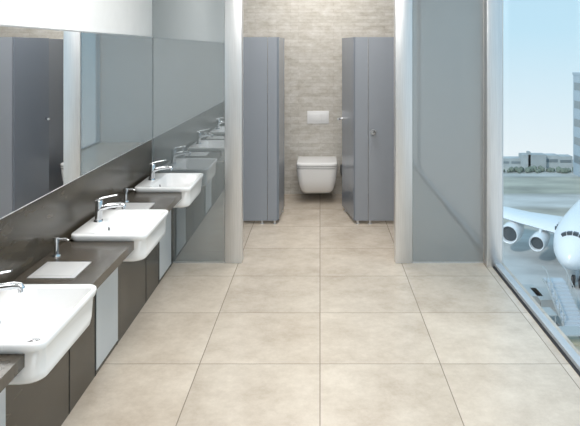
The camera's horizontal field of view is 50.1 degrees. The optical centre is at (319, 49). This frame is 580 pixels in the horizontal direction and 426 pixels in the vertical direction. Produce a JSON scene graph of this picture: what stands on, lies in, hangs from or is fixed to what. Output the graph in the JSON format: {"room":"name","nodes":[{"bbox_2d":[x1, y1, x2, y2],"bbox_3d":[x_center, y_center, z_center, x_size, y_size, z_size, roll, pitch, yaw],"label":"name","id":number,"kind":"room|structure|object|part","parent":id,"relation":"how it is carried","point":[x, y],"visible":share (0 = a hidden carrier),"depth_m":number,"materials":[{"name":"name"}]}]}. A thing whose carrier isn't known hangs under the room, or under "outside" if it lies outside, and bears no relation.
{"room":"public restroom","nodes":[
{"label":"public restroom","id":0,"kind":"room"},
{"bbox_2d":[0,0,151,35],"bbox_3d":[-1.470,0.300,3.070,0.100,3.000,9.340,0,0,0],"label":"wall","id":1,"kind":"structure","parent":0,"point":[129,17],"depth_m":3.70,"materials":[{"name":"white paint"}]},
{"bbox_2d":[0,24,152,218],"bbox_3d":[-1.415,0.318,1.819,0.009,0.861,6.798,0,0,0],"label":"wall mirror","id":2,"kind":"object","parent":1,"relation":"attached to","point":[73,102],"visible":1,"depth_m":3.41,"materials":[{"name":"silver mirror"}]},
{"bbox_2d":[0,139,151,282],"bbox_3d":[-1.417,1.274,1.805,0.006,1.052,6.810,0,0,0],"label":"cladding","id":3,"kind":"object","parent":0,"point":[27,234],"depth_m":3.39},
{"bbox_2d":[243,0,393,193],"bbox_3d":[0.015,0.300,7.790,3.070,3.000,0.100,0,0,0],"label":"wall","id":4,"kind":"structure","parent":0,"point":[313,31],"depth_m":7.74,"materials":[{"name":"stone"}]},
{"bbox_2d":[297,156,336,192],"bbox_3d":[-0.035,1.505,7.452,0.477,0.380,0.572,0,0,0],"label":"wall-hung toilet","id":5,"kind":"object","parent":4,"relation":"attached to","point":[316,174],"visible":1,"depth_m":7.20,"materials":[{"name":"white ceramic"}]},
{"bbox_3d":[-0.035,1.365,7.423,0.475,0.019,0.510,0,0,0],"label":"seat","id":6,"kind":"part","parent":5,"relation":"part of","materials":[{"name":"white plastic"}]},
{"bbox_3d":[-0.035,1.333,7.417,0.477,0.036,0.502,0,0,0],"label":"lid","id":7,"kind":"part","parent":5,"relation":"part of","materials":[{"name":"white plastic"}]},
{"bbox_3d":[-0.035,1.538,7.455,0.470,0.315,0.565,0,0,0],"label":"bowl","id":8,"kind":"part","parent":5,"relation":"part of","materials":[{"name":"white ceramic"}]},
{"bbox_2d":[307,111,328,123],"bbox_3d":[-0.025,0.840,7.731,0.270,0.160,0.016,0,0,0],"label":"flush plate","id":9,"kind":"object","parent":4,"relation":"attached to","point":[313,117],"visible":1,"depth_m":7.73,"materials":[{"name":"white plastic"}]},
{"bbox_2d":[61,194,579,425],"bbox_3d":[0.015,1.844,3.120,3.070,0.112,9.440,0,0,0],"label":"floor","id":10,"kind":"structure","parent":0,"point":[318,323],"depth_m":3.77,"materials":[{"name":"beige tile"}]},
{"bbox_2d":[0,191,181,425],"bbox_3d":[-1.221,1.430,1.818,0.382,0.740,6.816,0,0,0],"label":"countertop","id":11,"kind":"structure","parent":10,"relation":"on","point":[123,288],"depth_m":3.26,"materials":[{"name":"stone"}]},
{"bbox_2d":[0,284,96,384],"bbox_3d":[-1.177,1.103,2.430,0.425,0.160,0.560,0,0,0],"label":"basin","id":12,"kind":"object","parent":11,"relation":"in","point":[42,322],"visible":0.96,"depth_m":2.52,"materials":[{"name":"white ceramic"}]},
{"bbox_2d":[0,269,24,292],"bbox_3d":[-1.255,0.943,2.430,0.195,0.161,0.056,0,0,0],"label":"tap","id":13,"kind":"object","parent":12,"relation":"on","point":[20,286],"visible":1,"depth_m":2.42,"materials":[{"name":"silver metal"}]},
{"bbox_3d":[-1.274,0.882,2.430,0.130,0.041,0.036,0,0,0],"label":"lever","id":14,"kind":"part","parent":13,"relation":"part of","materials":[{"name":"silver metal"}]},
{"bbox_3d":[-1.242,0.938,2.430,0.167,0.056,0.034,0,0,0],"label":"spout","id":15,"kind":"part","parent":13,"relation":"part of","materials":[{"name":"silver metal"}]},
{"bbox_2d":[27,262,90,278],"bbox_3d":[-1.250,1.057,2.980,0.220,0.006,0.220,0,0,0],"label":"plate","id":16,"kind":"object","parent":11,"relation":"on","point":[49,270],"visible":1,"depth_m":2.96,"materials":[{"name":"grey"}]},
{"bbox_2d":[52,237,68,256],"bbox_3d":[-1.336,1.012,3.190,0.087,0.095,0.044,0,0,0],"label":"soap dispenser","id":17,"kind":"object","parent":11,"relation":"on","point":[56,240],"visible":1,"depth_m":3.18,"materials":[{"name":"silver metal"}]},
{"bbox_3d":[-1.358,1.020,3.190,0.024,0.069,0.024,0,0,0],"label":"stem","id":18,"kind":"part","parent":17,"relation":"part of","materials":[{"name":"silver metal"}]},
{"bbox_2d":[71,209,167,261],"bbox_3d":[-1.177,1.103,3.700,0.425,0.160,0.560,0,0,0],"label":"basin","id":19,"kind":"object","parent":11,"relation":"in","point":[146,228],"visible":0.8,"depth_m":3.71,"materials":[{"name":"white ceramic"}]},
{"bbox_2d":[93,194,125,221],"bbox_3d":[-1.255,0.943,3.700,0.195,0.161,0.056,0,0,0],"label":"tap","id":20,"kind":"object","parent":19,"relation":"on","point":[99,207],"visible":1,"depth_m":3.69,"materials":[{"name":"silver metal"}]},
{"bbox_3d":[-1.274,0.882,3.700,0.130,0.041,0.036,0,0,0],"label":"lever","id":21,"kind":"part","parent":20,"relation":"part of","materials":[{"name":"silver metal"}]},
{"bbox_3d":[-1.242,0.938,3.700,0.167,0.056,0.034,0,0,0],"label":"spout","id":22,"kind":"part","parent":20,"relation":"part of","materials":[{"name":"silver metal"}]},
{"bbox_2d":[123,188,134,201],"bbox_3d":[-1.336,1.012,4.330,0.087,0.095,0.044,0,0,0],"label":"soap dispenser","id":23,"kind":"object","parent":11,"relation":"on","point":[125,190],"visible":1,"depth_m":4.32,"materials":[{"name":"silver metal"}]},
{"bbox_3d":[-1.358,1.020,4.330,0.024,0.069,0.024,0,0,0],"label":"stem","id":24,"kind":"part","parent":23,"relation":"part of","materials":[{"name":"silver metal"}]},
{"bbox_2d":[116,203,154,208],"bbox_3d":[-1.250,1.057,4.170,0.220,0.006,0.220,0,0,0],"label":"plate","id":25,"kind":"object","parent":11,"relation":"on","point":[128,205],"visible":0.44,"depth_m":4.19,"materials":[{"name":"grey"}]},
{"bbox_2d":[134,173,202,207],"bbox_3d":[-1.177,1.103,4.880,0.425,0.160,0.560,0,0,0],"label":"basin","id":26,"kind":"object","parent":11,"relation":"in","point":[189,184],"visible":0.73,"depth_m":4.85,"materials":[{"name":"white ceramic"}]},
{"bbox_2d":[148,159,172,179],"bbox_3d":[-1.255,0.943,4.880,0.195,0.161,0.056,0,0,0],"label":"tap","id":27,"kind":"object","parent":26,"relation":"on","point":[153,169],"visible":1,"depth_m":4.87,"materials":[{"name":"silver metal"}]},
{"bbox_3d":[-1.242,0.938,4.880,0.167,0.056,0.034,0,0,0],"label":"spout","id":28,"kind":"part","parent":27,"relation":"part of","materials":[{"name":"silver metal"}]},
{"bbox_2d":[152,0,224,261],"bbox_3d":[-1.112,0.299,5.236,0.612,2.994,0.012,0,0,0],"label":"glass wall","id":29,"kind":"structure","parent":10,"relation":"in","point":[188,40],"depth_m":5.23,"materials":[{"name":"glass"}]},
{"bbox_2d":[225,0,242,262],"bbox_3d":[-0.732,0.300,5.275,0.144,2.997,0.110,0,0,0],"label":"wall end","id":30,"kind":"object","parent":10,"relation":"on","point":[233,8],"visible":1,"depth_m":5.22,"materials":[{"name":"white paint"}]},
{"bbox_2d":[243,37,284,223],"bbox_3d":[-0.909,0.833,7.065,1.015,1.934,1.344,0,0,0],"label":"toilet cubicle","id":31,"kind":"object","parent":10,"relation":"on","point":[263,57],"visible":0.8,"depth_m":6.40,"materials":[{"name":"grey laminate"}]},
{"bbox_3d":[-0.863,0.816,6.415,0.635,1.899,0.028,0,0,0],"label":"door","id":32,"kind":"part","parent":31,"relation":"part of","materials":[{"name":"grey laminate"}]},
{"bbox_3d":[-0.427,0.816,6.725,0.026,1.899,0.591,0,0,2],"label":"open door","id":33,"kind":"part","parent":31,"relation":"part of","materials":[{"name":"grey laminate"}]},
{"bbox_2d":[337,37,393,223],"bbox_3d":[0.591,0.833,6.810,0.869,1.934,1.708,0,0,-38],"label":"toilet cubicle","id":34,"kind":"object","parent":10,"relation":"on","point":[367,118],"visible":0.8,"depth_m":6.40,"materials":[{"name":"grey laminate"}]},
{"bbox_3d":[0.312,0.816,6.725,0.026,1.899,0.598,0,0,-10],"label":"open door","id":35,"kind":"part","parent":34,"relation":"part of","materials":[{"name":"grey laminate"}]},
{"bbox_3d":[0.800,0.816,6.415,0.599,1.899,0.028,0,0,0],"label":"door","id":36,"kind":"part","parent":34,"relation":"part of","materials":[{"name":"grey laminate"}]},
{"bbox_2d":[394,0,411,262],"bbox_3d":[0.708,0.300,5.275,0.144,2.997,0.110,0,0,0],"label":"wall end","id":37,"kind":"object","parent":10,"relation":"on","point":[402,9],"visible":1,"depth_m":5.22,"materials":[{"name":"white paint"}]},
{"bbox_2d":[412,0,483,261],"bbox_3d":[1.082,0.299,5.236,0.600,2.994,0.012,0,0,0],"label":"glass wall","id":38,"kind":"structure","parent":10,"relation":"in","point":[448,35],"depth_m":5.23,"materials":[{"name":"glass"}]},
{"bbox_2d":[484,0,501,266],"bbox_3d":[1.447,0.300,5.180,0.126,2.997,0.100,0,0,0],"label":"post","id":39,"kind":"object","parent":10,"relation":"on","point":[492,8],"visible":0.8,"depth_m":5.13,"materials":[{"name":"metal"}]},
{"bbox_2d":[495,264,579,370],"bbox_3d":[1.475,0.300,1.765,0.050,2.999,6.730,0,0,0],"label":"frame","id":40,"kind":"object","parent":10,"relation":"on","point":[559,339],"visible":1,"depth_m":4.08,"materials":[{"name":"grey metal"}]},
{"bbox_2d":[502,0,502,262],"bbox_3d":[1.500,0.300,6.486,0.100,3.000,2.508,0,0,0],"label":"window frame","id":41,"kind":"structure","parent":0,"point":[502,0],"depth_m":5.23,"materials":[{"name":"grey paint"}]},
{"bbox_2d":[493,266,579,376],"bbox_3d":[1.440,1.797,1.765,0.019,0.006,6.730,0,0,0],"label":"trim","id":42,"kind":"structure","parent":41,"relation":"attached to","point":[565,356],"depth_m":4.02,"materials":[{"name":"grey rubber"}]},
{"label":"outside","id":43,"kind":"structure","parent":0,"visible":0},
{"bbox_2d":[503,168,579,337],"bbox_3d":[40.000,20.250,56.000,240.000,0.500,104.000,0,0,0],"label":"ground","id":44,"kind":"structure","parent":43,"point":[551,193],"depth_m":79.11,"materials":[{"name":"grey concrete"}]},
{"bbox_2d":[522,284,542,304],"bbox_3d":[15.961,19.207,47.500,1.500,1.574,2.300,0,0,0],"label":"cart","id":45,"kind":"object","parent":44,"relation":"on","point":[529,287],"visible":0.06,"depth_m":47.21,"materials":[{"name":"grey metal"}]},
{"bbox_2d":[503,151,572,168],"bbox_3d":[47.898,18.550,105.500,55.796,2.900,3.000,0,0,0],"label":"terminal building","id":46,"kind":"structure","parent":44,"relation":"on","point":[527,159],"depth_m":105.00,"materials":[{"name":"concrete"}]},
{"bbox_2d":[503,165,572,172],"bbox_3d":[47.206,19.560,101.496,64.758,1.099,2.806,0,0,0],"label":"tree line","id":47,"kind":"object","parent":44,"relation":"on","point":[531,168],"visible":0.44,"depth_m":101.13,"materials":[{"name":"green plant"}]},
{"bbox_2d":[503,199,579,287],"bbox_3d":[27.487,13.346,65.461,31.208,13.292,32.538,0,0,0],"label":"airliner","id":48,"kind":"object","parent":44,"relation":"on","point":[566,228],"visible":0.96,"depth_m":57.48,"materials":[{"name":"white painted metal"},{"name":"dark glass"}]},
{"bbox_2d":[533,288,555,309],"bbox_3d":[17.011,19.207,46.800,1.500,1.574,2.300,0,0,0],"label":"cart","id":49,"kind":"object","parent":44,"relation":"on","point":[546,301],"visible":0.27,"depth_m":45.88,"materials":[{"name":"grey metal"}]},
{"bbox_2d":[542,307,556,322],"bbox_3d":[15.561,19.085,43.000,1.600,1.830,2.600,0,0,0],"label":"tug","id":50,"kind":"object","parent":44,"relation":"on","point":[548,310],"visible":0.05,"depth_m":43.01,"materials":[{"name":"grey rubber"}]},
{"bbox_2d":[542,266,579,327],"bbox_3d":[17.613,18.180,44.703,1.900,3.640,4.406,0,0,0],"label":"stairs","id":51,"kind":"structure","parent":44,"relation":"on","point":[567,311],"depth_m":44.49,"materials":[{"name":"grey metal"}]},
{"bbox_3d":[16.863,17.348,44.791,0.080,1.975,4.219,0,0,0],"label":"handrail","id":52,"kind":"part","parent":51,"relation":"part of","materials":[{"name":"grey metal"}]},
{"bbox_3d":[18.363,17.348,44.791,0.080,1.975,4.219,0,0,0],"label":"handrail","id":53,"kind":"part","parent":51,"relation":"part of","materials":[{"name":"grey metal"}]},
{"bbox_2d":[558,326,579,350],"bbox_3d":[16.284,19.085,40.000,1.600,1.830,2.600,0,0,0],"label":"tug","id":54,"kind":"object","parent":44,"relation":"on","point":[572,332],"visible":0.2,"depth_m":40.20,"materials":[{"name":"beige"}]},
{"bbox_2d":[572,72,579,176],"bbox_3d":[45.500,11.800,96.450,9.400,16.400,7.300,0,0,0],"label":"tower","id":55,"kind":"structure","parent":44,"relation":"on","point":[576,75],"depth_m":98.69,"materials":[{"name":"blue glass"}]}
]}

